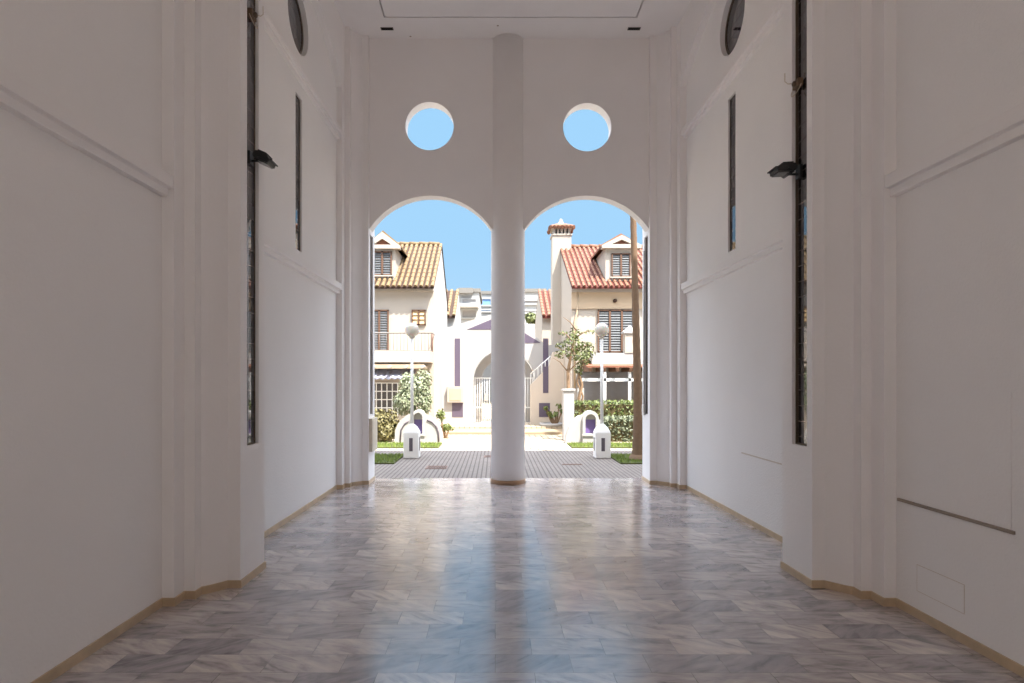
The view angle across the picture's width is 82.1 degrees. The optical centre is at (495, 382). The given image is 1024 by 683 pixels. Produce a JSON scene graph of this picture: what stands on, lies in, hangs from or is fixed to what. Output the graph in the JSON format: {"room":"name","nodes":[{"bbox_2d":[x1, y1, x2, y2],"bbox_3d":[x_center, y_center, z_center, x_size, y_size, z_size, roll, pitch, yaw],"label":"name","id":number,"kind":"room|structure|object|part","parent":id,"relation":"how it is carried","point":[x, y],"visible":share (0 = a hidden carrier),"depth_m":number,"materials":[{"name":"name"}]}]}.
{"room":"entrance hall","nodes":[
{"label":"entrance hall","id":0,"kind":"room"},
{"bbox_2d":[0,0,335,682],"bbox_3d":[-2.407,-1.794,3.285,0.340,6.587,11.570,0,0,0],"label":"wall","id":1,"kind":"structure","parent":0,"point":[81,240],"depth_m":3.35,"materials":[{"name":"white paint"}]},
{"bbox_2d":[0,65,172,196],"bbox_3d":[-2.203,-1.315,0.723,0.088,0.142,6.445,0,0,0],"label":"trim","id":2,"kind":"structure","parent":1,"relation":"attached to","point":[18,97],"depth_m":3.06,"materials":[{"name":"white paint"}]},
{"bbox_2d":[31,476,374,682],"bbox_3d":[-2.046,1.472,3.285,0.390,0.055,11.570,0,0,0],"label":"baseboard","id":3,"kind":"structure","parent":1,"relation":"attached to","point":[61,668],"depth_m":3.93,"materials":[{"name":"brown wood"}]},
{"bbox_2d":[288,0,302,54],"bbox_3d":[-2.309,-4.110,6.690,0.025,0.704,0.704,0,0,0],"label":"window","id":4,"kind":"structure","parent":1,"relation":"in","point":[295,18],"depth_m":6.82,"materials":[{"name":"grey glass"}]},
{"bbox_2d":[296,95,299,250],"bbox_3d":[-2.267,-2.380,6.690,0.018,1.760,0.210,0,0,0],"label":"window","id":5,"kind":"structure","parent":1,"relation":"in","point":[297,98],"depth_m":6.72,"materials":[{"name":"glass"}]},
{"bbox_2d":[264,4,341,138],"bbox_3d":[-2.203,-3.482,6.685,0.088,0.125,3.188,0,0,0],"label":"trim","id":6,"kind":"structure","parent":1,"relation":"attached to","point":[271,27],"depth_m":6.52,"materials":[{"name":"white paint"}]},
{"bbox_2d":[264,234,341,293],"bbox_3d":[-2.203,-1.315,6.685,0.088,0.142,3.188,0,0,0],"label":"trim","id":7,"kind":"structure","parent":1,"relation":"attached to","point":[272,249],"depth_m":6.52,"materials":[{"name":"white paint"}]},
{"bbox_2d":[311,0,341,86],"bbox_3d":[-2.199,-4.626,6.685,0.087,0.923,3.188,0,0,0],"label":"trim","id":8,"kind":"structure","parent":1,"relation":"attached to","point":[330,21],"depth_m":7.83,"materials":[{"name":"white paint"}]},
{"bbox_2d":[369,38,648,231],"bbox_3d":[0.204,-3.678,8.800,4.132,2.819,0.200,0,0,0],"label":"wall","id":9,"kind":"structure","parent":0,"point":[608,77],"depth_m":8.70,"materials":[{"name":"white paint"}]},
{"bbox_2d":[334,0,690,37],"bbox_3d":[0.227,-5.127,3.285,5.607,0.080,11.570,0,0,0],"label":"ceiling","id":10,"kind":"structure","parent":0,"point":[408,18],"depth_m":8.18,"materials":[{"name":"white paint"}]},
{"bbox_2d":[380,27,393,29],"bbox_3d":[-1.556,-5.083,8.455,0.180,0.008,0.060,0,0,0],"label":"ceiling vent","id":11,"kind":"object","parent":10,"relation":"in","point":[382,28],"visible":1,"depth_m":8.45,"materials":[{"name":"grey metal"}]},
{"bbox_2d":[627,27,640,29],"bbox_3d":[1.995,-5.083,8.455,0.180,0.008,0.060,0,0,0],"label":"ceiling vent","id":12,"kind":"object","parent":10,"relation":"in","point":[629,28],"visible":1,"depth_m":8.45,"materials":[{"name":"grey metal"}]},
{"bbox_2d":[50,478,1023,682],"bbox_3d":[0.227,1.560,3.350,5.727,0.120,11.700,0,0,0],"label":"floor","id":13,"kind":"structure","parent":0,"point":[385,580],"depth_m":3.87,"materials":[{"name":"grey tile"}]},
{"bbox_2d":[162,0,263,597],"bbox_3d":[-2.050,-1.794,4.518,0.375,6.587,1.146,0,0,0],"label":"pillar","id":14,"kind":"structure","parent":13,"relation":"on","point":[213,481],"depth_m":4.20,"materials":[{"name":"white paint"}]},
{"bbox_2d":[247,0,254,444],"bbox_3d":[-1.897,-1.460,4.518,0.018,3.880,0.216,0,0,0],"label":"window","id":15,"kind":"structure","parent":14,"relation":"attached to","point":[250,3],"depth_m":4.54,"materials":[{"name":"brown metal"}]},
{"bbox_2d":[247,8,263,28],"bbox_3d":[-1.861,-2.852,4.550,0.063,0.243,0.206,0,0,0],"label":"junction box","id":16,"kind":"object","parent":14,"relation":"attached to","point":[251,14],"visible":0.96,"depth_m":4.50,"materials":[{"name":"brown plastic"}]},
{"bbox_3d":[-1.872,-2.824,4.520,0.040,0.060,0.090,0,0,0],"label":"casing","id":17,"kind":"part","parent":16,"relation":"part of","materials":[{"name":"brown plastic"}]},
{"bbox_2d":[247,149,277,168],"bbox_3d":[-1.793,-1.714,4.520,0.197,0.114,0.164,0,0,0],"label":"floodlight","id":18,"kind":"object","parent":14,"relation":"attached to","point":[260,156],"visible":1,"depth_m":4.49,"materials":[{"name":"black paint"}]},
{"bbox_3d":[-1.882,-1.720,4.520,0.020,0.100,0.070,0,0,0],"label":"mounting plate","id":19,"kind":"part","parent":18,"relation":"part of","materials":[{"name":"black paint"}]},
{"bbox_3d":[-1.781,-1.683,4.520,0.099,0.050,0.112,0,0,0],"label":"glass","id":20,"kind":"part","parent":18,"relation":"part of","materials":[{"name":"glass"}]},
{"bbox_2d":[336,22,374,484],"bbox_3d":[-2.050,-1.794,8.675,0.375,6.587,0.791,0,0,0],"label":"pillar","id":21,"kind":"structure","parent":13,"relation":"on","point":[354,461],"depth_m":8.53,"materials":[{"name":"white paint"}]},
{"bbox_2d":[370,237,370,413],"bbox_3d":[-1.897,-0.860,8.852,0.018,2.680,0.200,0,0,0],"label":"window","id":22,"kind":"structure","parent":21,"relation":"attached to","point":[370,237],"depth_m":8.91,"materials":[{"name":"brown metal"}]},
{"bbox_2d":[369,417,376,451],"bbox_3d":[-1.833,0.780,8.845,0.058,0.490,0.370,0,0,0],"label":"box","id":23,"kind":"object","parent":21,"relation":"attached to","point":[372,421],"visible":1,"depth_m":8.69,"materials":[{"name":"beige metal"}]},
{"bbox_3d":[-1.810,0.855,8.845,0.005,0.270,0.310,0,0,0],"label":"door","id":24,"kind":"part","parent":23,"relation":"part of","materials":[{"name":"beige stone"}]},
{"bbox_2d":[491,33,524,480],"bbox_3d":[0.190,-1.794,8.820,0.504,6.587,0.504,0,0,0],"label":"column","id":25,"kind":"structure","parent":13,"relation":"on","point":[507,233],"depth_m":8.60,"materials":[{"name":"white paint"}]},
{"bbox_2d":[490,478,525,484],"bbox_3d":[0.190,1.469,8.820,0.528,0.062,0.528,0,0,0],"label":"baseboard","id":26,"kind":"structure","parent":25,"relation":"attached to","point":[497,482],"depth_m":8.60,"materials":[{"name":"brown wood"}]},
{"bbox_2d":[642,21,685,484],"bbox_3d":[2.480,-1.794,8.675,0.420,6.587,0.791,0,0,0],"label":"pillar","id":27,"kind":"structure","parent":13,"relation":"on","point":[664,425],"depth_m":8.52,"materials":[{"name":"white paint"}]},
{"bbox_2d":[642,251,644,414],"bbox_3d":[2.252,-0.750,8.943,0.036,2.500,0.085,0,0,0],"label":"window","id":28,"kind":"structure","parent":27,"relation":"attached to","point":[643,405],"depth_m":8.94,"materials":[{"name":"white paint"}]},
{"bbox_2d":[646,236,647,413],"bbox_3d":[2.305,-0.860,8.852,0.018,2.680,0.200,0,0,0],"label":"window","id":29,"kind":"structure","parent":27,"relation":"attached to","point":[647,236],"depth_m":8.89,"materials":[{"name":"brown metal"}]},
{"bbox_3d":[2.304,-0.860,8.852,0.008,2.656,0.176,0,0,0],"label":"pane","id":30,"kind":"part","parent":29,"relation":"part of","materials":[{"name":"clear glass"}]},
{"bbox_2d":[782,0,895,597],"bbox_3d":[2.502,-1.794,4.518,0.375,6.587,1.146,0,0,0],"label":"pillar","id":31,"kind":"structure","parent":13,"relation":"on","point":[839,488],"depth_m":4.20,"materials":[{"name":"white paint"}]},
{"bbox_2d":[767,161,802,179],"bbox_3d":[2.233,-1.622,4.520,0.223,0.112,0.164,0,0,0],"label":"floodlight","id":32,"kind":"object","parent":31,"relation":"attached to","point":[785,169],"visible":1,"depth_m":4.49,"materials":[{"name":"black paint"}]},
{"bbox_3d":[2.209,-1.602,4.520,0.117,0.015,0.112,0,0,0],"label":"glass","id":33,"kind":"part","parent":32,"relation":"part of","materials":[{"name":"glass"}]},
{"bbox_3d":[2.335,-1.617,4.520,0.020,0.100,0.070,0,0,0],"label":"mounting plate","id":34,"kind":"part","parent":32,"relation":"part of","materials":[{"name":"black paint"}]},
{"bbox_2d":[784,73,802,96],"bbox_3d":[2.314,-2.322,4.550,0.063,0.243,0.206,0,0,0],"label":"junction box","id":35,"kind":"object","parent":31,"relation":"attached to","point":[798,82],"visible":1,"depth_m":4.50,"materials":[{"name":"brown plastic"}]},
{"bbox_3d":[2.325,-2.293,4.520,0.040,0.060,0.090,0,0,0],"label":"casing","id":36,"kind":"part","parent":35,"relation":"part of","materials":[{"name":"brown plastic"}]},
{"bbox_2d":[795,0,806,445],"bbox_3d":[2.354,-1.460,4.478,0.026,3.880,0.216,0,0,0],"label":"window","id":37,"kind":"structure","parent":31,"relation":"attached to","point":[800,5],"depth_m":4.52,"materials":[{"name":"brown metal"}]},
{"bbox_3d":[2.357,-1.460,4.478,0.008,3.856,0.193,0,0,4],"label":"pane","id":38,"kind":"part","parent":37,"relation":"part of","materials":[{"name":"clear glass"}]},
{"bbox_2d":[686,0,1023,665],"bbox_3d":[2.860,-1.794,3.285,0.340,6.587,11.570,0,0,0],"label":"wall","id":39,"kind":"structure","parent":0,"point":[960,63],"depth_m":3.67,"materials":[{"name":"white paint"}]},
{"bbox_2d":[681,0,715,86],"bbox_3d":[2.651,-4.626,6.685,0.087,0.923,3.188,0,0,0],"label":"trim","id":40,"kind":"structure","parent":39,"relation":"attached to","point":[694,20],"depth_m":7.85,"materials":[{"name":"white paint"}]},
{"bbox_2d":[681,0,781,138],"bbox_3d":[2.656,-3.482,6.685,0.088,0.125,3.188,0,0,0],"label":"trim","id":41,"kind":"structure","parent":39,"relation":"attached to","point":[774,15],"depth_m":6.42,"materials":[{"name":"white paint"}]},
{"bbox_2d":[681,231,781,293],"bbox_3d":[2.656,-1.315,6.685,0.088,0.142,3.188,0,0,0],"label":"trim","id":42,"kind":"structure","parent":39,"relation":"attached to","point":[771,245],"depth_m":6.39,"materials":[{"name":"white paint"}]},
{"bbox_2d":[730,93,735,250],"bbox_3d":[2.720,-2.380,6.690,0.018,1.760,0.210,0,0,0],"label":"window","id":43,"kind":"structure","parent":39,"relation":"in","point":[733,99],"depth_m":6.73,"materials":[{"name":"black glass"}]},
{"bbox_2d":[725,0,744,54],"bbox_3d":[2.763,-4.110,6.690,0.025,0.704,0.704,0,0,0],"label":"window","id":44,"kind":"structure","parent":39,"relation":"in","point":[734,22],"depth_m":6.81,"materials":[{"name":"grey glass"}]},
{"bbox_2d":[741,452,781,464],"bbox_3d":[2.689,0.768,5.970,0.005,0.013,0.900,0,0,0],"label":"scar","id":45,"kind":"object","parent":39,"relation":"attached to","point":[741,452],"visible":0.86,"depth_m":5.91,"materials":[{"name":"grey paint"}]},
{"bbox_2d":[642,476,1023,677],"bbox_3d":[2.477,1.472,3.285,0.435,0.055,11.570,0,0,0],"label":"baseboard","id":46,"kind":"structure","parent":39,"relation":"attached to","point":[1002,660],"depth_m":3.99,"materials":[{"name":"wood"}]},
{"bbox_2d":[917,564,964,613],"bbox_3d":[2.690,1.245,3.560,0.004,0.170,0.380,0,0,0],"label":"access panel","id":47,"kind":"object","parent":39,"relation":"attached to","point":[949,592],"visible":1,"depth_m":3.54,"materials":[{"name":"paint"}]},
{"bbox_2d":[885,102,1023,196],"bbox_3d":[2.656,-1.315,0.723,0.088,0.142,6.445,0,0,0],"label":"trim","id":48,"kind":"structure","parent":39,"relation":"attached to","point":[1007,128],"depth_m":3.32,"materials":[{"name":"white paint"}]},
{"bbox_2d":[897,498,1015,534],"bbox_3d":[2.684,0.779,3.480,0.016,0.019,0.880,0,0,0],"label":"wall strip","id":49,"kind":"object","parent":39,"relation":"attached to","point":[1005,530],"visible":1,"depth_m":3.39,"materials":[{"name":"white paint"}]},
{"bbox_2d":[1011,392,1011,529],"bbox_3d":[2.688,0.410,3.062,0.004,0.720,0.004,0,0,0],"label":"cable","id":50,"kind":"object","parent":39,"relation":"attached to","point":[1011,392],"visible":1,"depth_m":3.06,"materials":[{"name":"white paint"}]},
{"label":"outside","id":51,"kind":"structure","parent":0,"visible":0},
{"bbox_2d":[376,402,632,449],"bbox_3d":[0.000,1.563,41.500,80.000,0.114,57.000,0,0,0],"label":"ground","id":52,"kind":"structure","parent":51,"point":[453,442],"depth_m":14.71,"materials":[{"name":"beige concrete"}]},
{"bbox_2d":[375,409,399,441],"bbox_3d":[-2.913,1.108,14.974,0.915,0.901,0.790,0,0,29],"label":"shrub","id":53,"kind":"object","parent":52,"relation":"on","point":[385,428],"visible":0.78,"depth_m":14.82,"materials":[{"name":"green plant"}]},
{"bbox_2d":[377,441,441,447],"bbox_3d":[-3.903,1.466,13.876,5.226,0.088,0.983,0,0,0],"label":"lawn","id":54,"kind":"structure","parent":52,"relation":"on","point":[379,444],"depth_m":13.74,"materials":[{"name":"plant"}]},
{"bbox_2d":[375,231,448,424],"bbox_3d":[-4.908,-1.607,19.500,6.245,6.314,6.240,0,0,0],"label":"house","id":55,"kind":"structure","parent":52,"relation":"on","point":[410,280],"depth_m":17.47,"materials":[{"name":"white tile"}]},
{"bbox_3d":[-3.580,-1.542,17.450,0.833,1.220,0.080,0,0,0],"label":"balcony door","id":56,"kind":"part","parent":55,"relation":"part of","materials":[{"name":"brown wood"}]},
{"bbox_3d":[-3.376,-3.177,17.560,0.669,0.040,0.080,0,0,0],"label":"sill","id":57,"kind":"part","parent":55,"relation":"part of","materials":[{"name":"white paint"}]},
{"bbox_3d":[-3.372,0.512,17.465,0.952,0.982,0.020,0,0,0],"label":"pane","id":58,"kind":"part","parent":55,"relation":"part of","materials":[{"name":"clear glass"}]},
{"bbox_3d":[-4.912,-2.774,17.440,6.176,0.140,0.120,0,0,0],"label":"cornice","id":59,"kind":"part","parent":55,"relation":"part of","materials":[{"name":"white paint"}]},
{"bbox_3d":[-4.396,-1.162,17.141,5.207,0.530,0.718,0,0,0],"label":"handrail","id":60,"kind":"part","parent":55,"relation":"part of","materials":[{"name":"grey metal"}]},
{"bbox_2d":[392,369,432,415],"bbox_3d":[-2.205,0.580,15.745,1.073,1.896,0.957,0,0,0],"label":"shrub","id":61,"kind":"object","parent":52,"relation":"on","point":[422,395],"visible":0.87,"depth_m":15.59,"materials":[{"name":"green plant"}]},
{"bbox_2d":[395,409,442,442],"bbox_3d":[-1.888,1.097,14.545,1.188,0.847,0.290,0,0,0],"label":"wall","id":62,"kind":"structure","parent":52,"relation":"on","point":[430,429],"depth_m":14.49,"materials":[{"name":"paint"}]},
{"bbox_3d":[-2.246,1.217,14.480,0.238,0.558,0.036,0,0,0],"label":"rail","id":63,"kind":"part","parent":62,"relation":"part of","materials":[{"name":"white paint"}]},
{"bbox_3d":[-1.900,1.008,14.590,0.236,0.538,0.040,0,0,0],"label":"niche panel","id":64,"kind":"part","parent":62,"relation":"part of","materials":[{"name":"paint"}]},
{"bbox_3d":[-1.532,1.190,14.480,0.316,0.561,0.040,0,0,0],"label":"rail","id":65,"kind":"part","parent":62,"relation":"part of","materials":[{"name":"white paint"}]},
{"bbox_2d":[436,408,453,437],"bbox_3d":[-1.356,1.111,15.797,0.339,0.854,0.722,0,0,20],"label":"shrub","id":66,"kind":"object","parent":52,"relation":"on","point":[441,413],"visible":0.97,"depth_m":15.69,"materials":[{"name":"green plant"}]},
{"bbox_2d":[447,289,460,326],"bbox_3d":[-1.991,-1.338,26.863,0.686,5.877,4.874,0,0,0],"label":"house","id":67,"kind":"structure","parent":52,"relation":"on","point":[453,315],"depth_m":25.58,"materials":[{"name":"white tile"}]},
{"bbox_2d":[457,288,482,405],"bbox_3d":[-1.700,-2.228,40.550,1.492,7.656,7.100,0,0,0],"label":"apartment block","id":68,"kind":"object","parent":52,"relation":"on","point":[470,299],"visible":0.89,"depth_m":37.95,"materials":[{"name":"white paint"}]},
{"bbox_3d":[-1.683,-4.414,37.970,0.866,0.446,0.040,0,0,0],"label":"pane","id":69,"kind":"part","parent":68,"relation":"part of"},
{"bbox_3d":[-1.683,-5.238,37.970,0.866,0.220,0.040,0,0,0],"label":"pane","id":70,"kind":"part","parent":68,"relation":"part of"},
{"bbox_2d":[481,291,490,401],"bbox_3d":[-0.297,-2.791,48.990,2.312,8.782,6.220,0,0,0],"label":"apartment block","id":71,"kind":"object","parent":52,"relation":"on","point":[486,295],"visible":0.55,"depth_m":46.00,"materials":[{"name":"white paint"}]},
{"bbox_3d":[-0.728,-6.262,45.970,0.739,0.465,0.040,0,0,0],"label":"pane","id":72,"kind":"part","parent":71,"relation":"part of","materials":[{"name":"blue glass"}]},
{"bbox_2d":[440,423,561,428],"bbox_3d":[0.205,1.465,19.150,4.110,0.170,1.700,0,0,0],"label":"path landing","id":73,"kind":"object","parent":52,"relation":"on","point":[455,425],"visible":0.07,"depth_m":18.36,"materials":[{"name":"beige concrete"}]},
{"bbox_2d":[530,352,563,423],"bbox_3d":[1.756,0.226,19.469,1.218,2.447,0.262,0,0,0],"label":"wall","id":74,"kind":"structure","parent":73,"relation":"on","point":[545,390],"depth_m":19.35,"materials":[{"name":"white paint"}]},
{"bbox_3d":[1.496,-0.412,19.450,0.698,0.934,0.036,0,0,0],"label":"handrail","id":75,"kind":"part","parent":74,"relation":"part of","materials":[{"name":"white metal"}]},
{"bbox_3d":[1.619,0.912,19.345,0.362,0.461,0.014,0,0,0],"label":"tile panel","id":76,"kind":"part","parent":74,"relation":"part of","materials":[{"name":"purple tile"}]},
{"bbox_2d":[539,422,561,426],"bbox_3d":[1.803,1.335,18.700,0.800,0.090,0.800,0,0,0],"label":"ring","id":77,"kind":"object","parent":73,"relation":"on","point":[548,424],"visible":0.77,"depth_m":18.40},
{"bbox_2d":[543,403,561,423],"bbox_3d":[1.863,1.042,18.687,0.702,0.795,0.257,0,0,0],"label":"succulent","id":78,"kind":"object","parent":77,"relation":"in","point":[550,415],"visible":0.92,"depth_m":18.67,"materials":[{"name":"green plant"}]},
{"bbox_2d":[442,315,561,422],"bbox_3d":[0.220,-0.438,20.444,4.689,3.975,0.912,0,0,0],"label":"wall","id":79,"kind":"structure","parent":52,"relation":"on","point":[464,345],"depth_m":20.00,"materials":[{"name":"paint"}]},
{"bbox_2d":[447,387,462,402],"bbox_3d":[-1.354,0.415,19.922,0.544,0.544,0.155,0,0,0],"label":"meter box","id":80,"kind":"object","parent":79,"relation":"attached to","point":[454,394],"visible":1,"depth_m":19.85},
{"bbox_3d":[-1.345,0.415,19.855,0.391,0.408,0.020,0,0,0],"label":"door","id":81,"kind":"part","parent":80,"relation":"part of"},
{"bbox_3d":[-1.286,0.925,19.995,0.374,0.510,0.014,0,0,0],"label":"tile panel","id":82,"kind":"part","parent":79,"relation":"part of","materials":[{"name":"purple tile"}]},
{"bbox_2d":[474,377,532,420],"bbox_3d":[0.296,0.636,20.450,2.051,1.634,0.060,0,0,0],"label":"gate","id":83,"kind":"object","parent":79,"relation":"attached to","point":[475,378],"visible":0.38,"depth_m":20.44,"materials":[{"name":"white metal"}]},
{"bbox_2d":[446,429,561,434],"bbox_3d":[0.205,1.495,17.600,4.110,0.110,1.400,0,0,0],"label":"step","id":84,"kind":"structure","parent":52,"relation":"on","point":[455,431],"depth_m":16.90,"materials":[{"name":"beige stone"}]},
{"bbox_2d":[525,312,535,333],"bbox_3d":[2.310,-1.405,36.039,1.020,5.851,0.875,0,0,0],"label":"shrub","id":85,"kind":"object","parent":52,"relation":"on","point":[530,317],"visible":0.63,"depth_m":35.79,"materials":[{"name":"green plant"}]},
{"bbox_2d":[525,289,546,376],"bbox_3d":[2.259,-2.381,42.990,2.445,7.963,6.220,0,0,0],"label":"apartment block","id":86,"kind":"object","parent":52,"relation":"on","point":[531,295],"visible":0.25,"depth_m":40.00,"materials":[{"name":"white paint"}]},
{"bbox_2d":[535,289,550,344],"bbox_3d":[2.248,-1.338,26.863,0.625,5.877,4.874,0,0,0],"label":"house","id":87,"kind":"structure","parent":52,"relation":"on","point":[543,317],"depth_m":25.51,"materials":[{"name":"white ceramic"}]},
{"bbox_2d":[561,389,574,440],"bbox_3d":[1.892,0.834,15.250,0.324,1.331,0.340,0,0,0],"label":"pillar","id":88,"kind":"structure","parent":52,"relation":"on","point":[567,394],"depth_m":15.11,"materials":[{"name":"white paint"}]},
{"bbox_2d":[554,317,595,388],"bbox_3d":[2.075,-0.093,15.483,1.145,3.225,0.753,0,0,0],"label":"tree","id":89,"kind":"object","parent":52,"relation":"on","point":[573,338],"visible":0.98,"depth_m":15.43,"materials":[{"name":"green plant"}]},
{"bbox_2d":[564,410,599,442],"bbox_3d":[2.232,1.109,14.545,1.014,0.822,0.290,0,0,0],"label":"wall","id":90,"kind":"structure","parent":52,"relation":"on","point":[581,428],"depth_m":14.49,"materials":[{"name":"concrete"}]},
{"bbox_3d":[2.343,1.026,14.590,0.281,0.502,0.040,0,0,0],"label":"niche panel","id":91,"kind":"part","parent":90,"relation":"part of","materials":[{"name":"paint"}]},
{"bbox_2d":[547,219,641,403],"bbox_3d":[5.427,-2.081,20.110,7.207,7.261,7.420,0,0,0],"label":"house","id":92,"kind":"structure","parent":52,"relation":"on","point":[591,286],"depth_m":17.50,"materials":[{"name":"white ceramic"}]},
{"bbox_3d":[5.632,-2.739,17.440,6.735,0.140,0.120,0,0,0],"label":"cornice","id":93,"kind":"part","parent":92,"relation":"part of","materials":[{"name":"white paint"}]},
{"bbox_3d":[5.474,0.232,16.600,6.052,1.045,0.080,0,0,0],"label":"terrace frame","id":94,"kind":"part","parent":92,"relation":"part of","materials":[{"name":"white paint"}]},
{"bbox_2d":[567,441,631,447],"bbox_3d":[4.372,1.466,13.876,5.270,0.088,0.987,0,0,0],"label":"lawn","id":95,"kind":"structure","parent":52,"relation":"on","point":[578,444],"depth_m":13.75,"materials":[{"name":"plant"}]},
{"bbox_2d":[574,399,633,419],"bbox_3d":[4.131,0.994,15.988,4.316,1.091,0.720,0,0,0],"label":"hedge","id":96,"kind":"object","parent":52,"relation":"on","point":[616,408],"visible":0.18,"depth_m":15.78,"materials":[{"name":"green plant"}]},
{"bbox_2d":[574,344,595,402],"bbox_3d":[2.439,0.067,16.103,0.574,2.215,0.560,0,0,38],"label":"tree","id":97,"kind":"object","parent":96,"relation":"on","point":[579,368],"visible":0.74,"depth_m":16.07,"materials":[{"name":"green plant"}]},
{"bbox_2d":[603,415,632,441],"bbox_3d":[4.502,1.181,15.085,3.576,0.716,0.628,0,0,0],"label":"hedge","id":98,"kind":"object","parent":52,"relation":"on","point":[620,430],"visible":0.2,"depth_m":14.93,"materials":[{"name":"green plant"}]},
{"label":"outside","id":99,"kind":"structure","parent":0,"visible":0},
{"bbox_2d":[375,450,641,477],"bbox_3d":[0.000,1.562,11.100,60.000,0.116,3.800,0,0,0],"label":"pavement","id":100,"kind":"structure","parent":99,"point":[460,463],"depth_m":10.76,"materials":[{"name":"grey tile"}]},
{"bbox_2d":[375,452,402,463],"bbox_3d":[-4.180,1.466,11.449,4.679,0.088,1.336,0,0,0],"label":"lawn","id":101,"kind":"structure","parent":100,"relation":"on","point":[392,458],"depth_m":11.32,"materials":[{"name":"plant"}]},
{"bbox_2d":[403,323,419,457],"bbox_3d":[-1.665,0.157,11.747,0.316,2.687,0.306,0,0,0],"label":"lamp post","id":102,"kind":"object","parent":100,"relation":"on","point":[411,435],"visible":1,"depth_m":11.62,"materials":[{"name":"white metal"}]},
{"bbox_3d":[-1.665,-1.045,11.750,0.284,0.284,0.284,0,0,0],"label":"globe","id":103,"kind":"part","parent":102,"relation":"part of"},
{"bbox_2d":[425,466,447,468],"bbox_3d":[-1.035,1.508,10.375,0.370,0.023,0.350,0,0,0],"label":"drain grate","id":104,"kind":"object","parent":100,"relation":"on","point":[427,467],"visible":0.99,"depth_m":10.35,"materials":[{"name":"metal"}]},
{"bbox_2d":[593,323,610,457],"bbox_3d":[2.128,0.157,11.747,0.316,2.687,0.306,0,0,0],"label":"lamp post","id":105,"kind":"object","parent":100,"relation":"on","point":[601,433],"visible":1,"depth_m":11.63,"materials":[{"name":"white metal"}]},
{"bbox_3d":[2.128,-1.045,11.750,0.284,0.284,0.284,0,0,0],"label":"globe","id":106,"kind":"part","parent":105,"relation":"part of"},
{"bbox_2d":[611,452,641,463],"bbox_3d":[4.649,1.466,11.454,4.735,0.088,1.346,0,0,0],"label":"lawn","id":107,"kind":"structure","parent":100,"relation":"on","point":[621,458],"depth_m":11.16,"materials":[{"name":"plant"}]},
{"bbox_2d":[629,216,641,460],"bbox_3d":[2.771,-1.779,11.300,0.460,6.605,0.460,0,0,0],"label":"palm tree","id":108,"kind":"object","parent":107,"relation":"on","point":[636,454],"visible":0.68,"depth_m":11.24,"materials":[{"name":"brown plant"}]}
]}

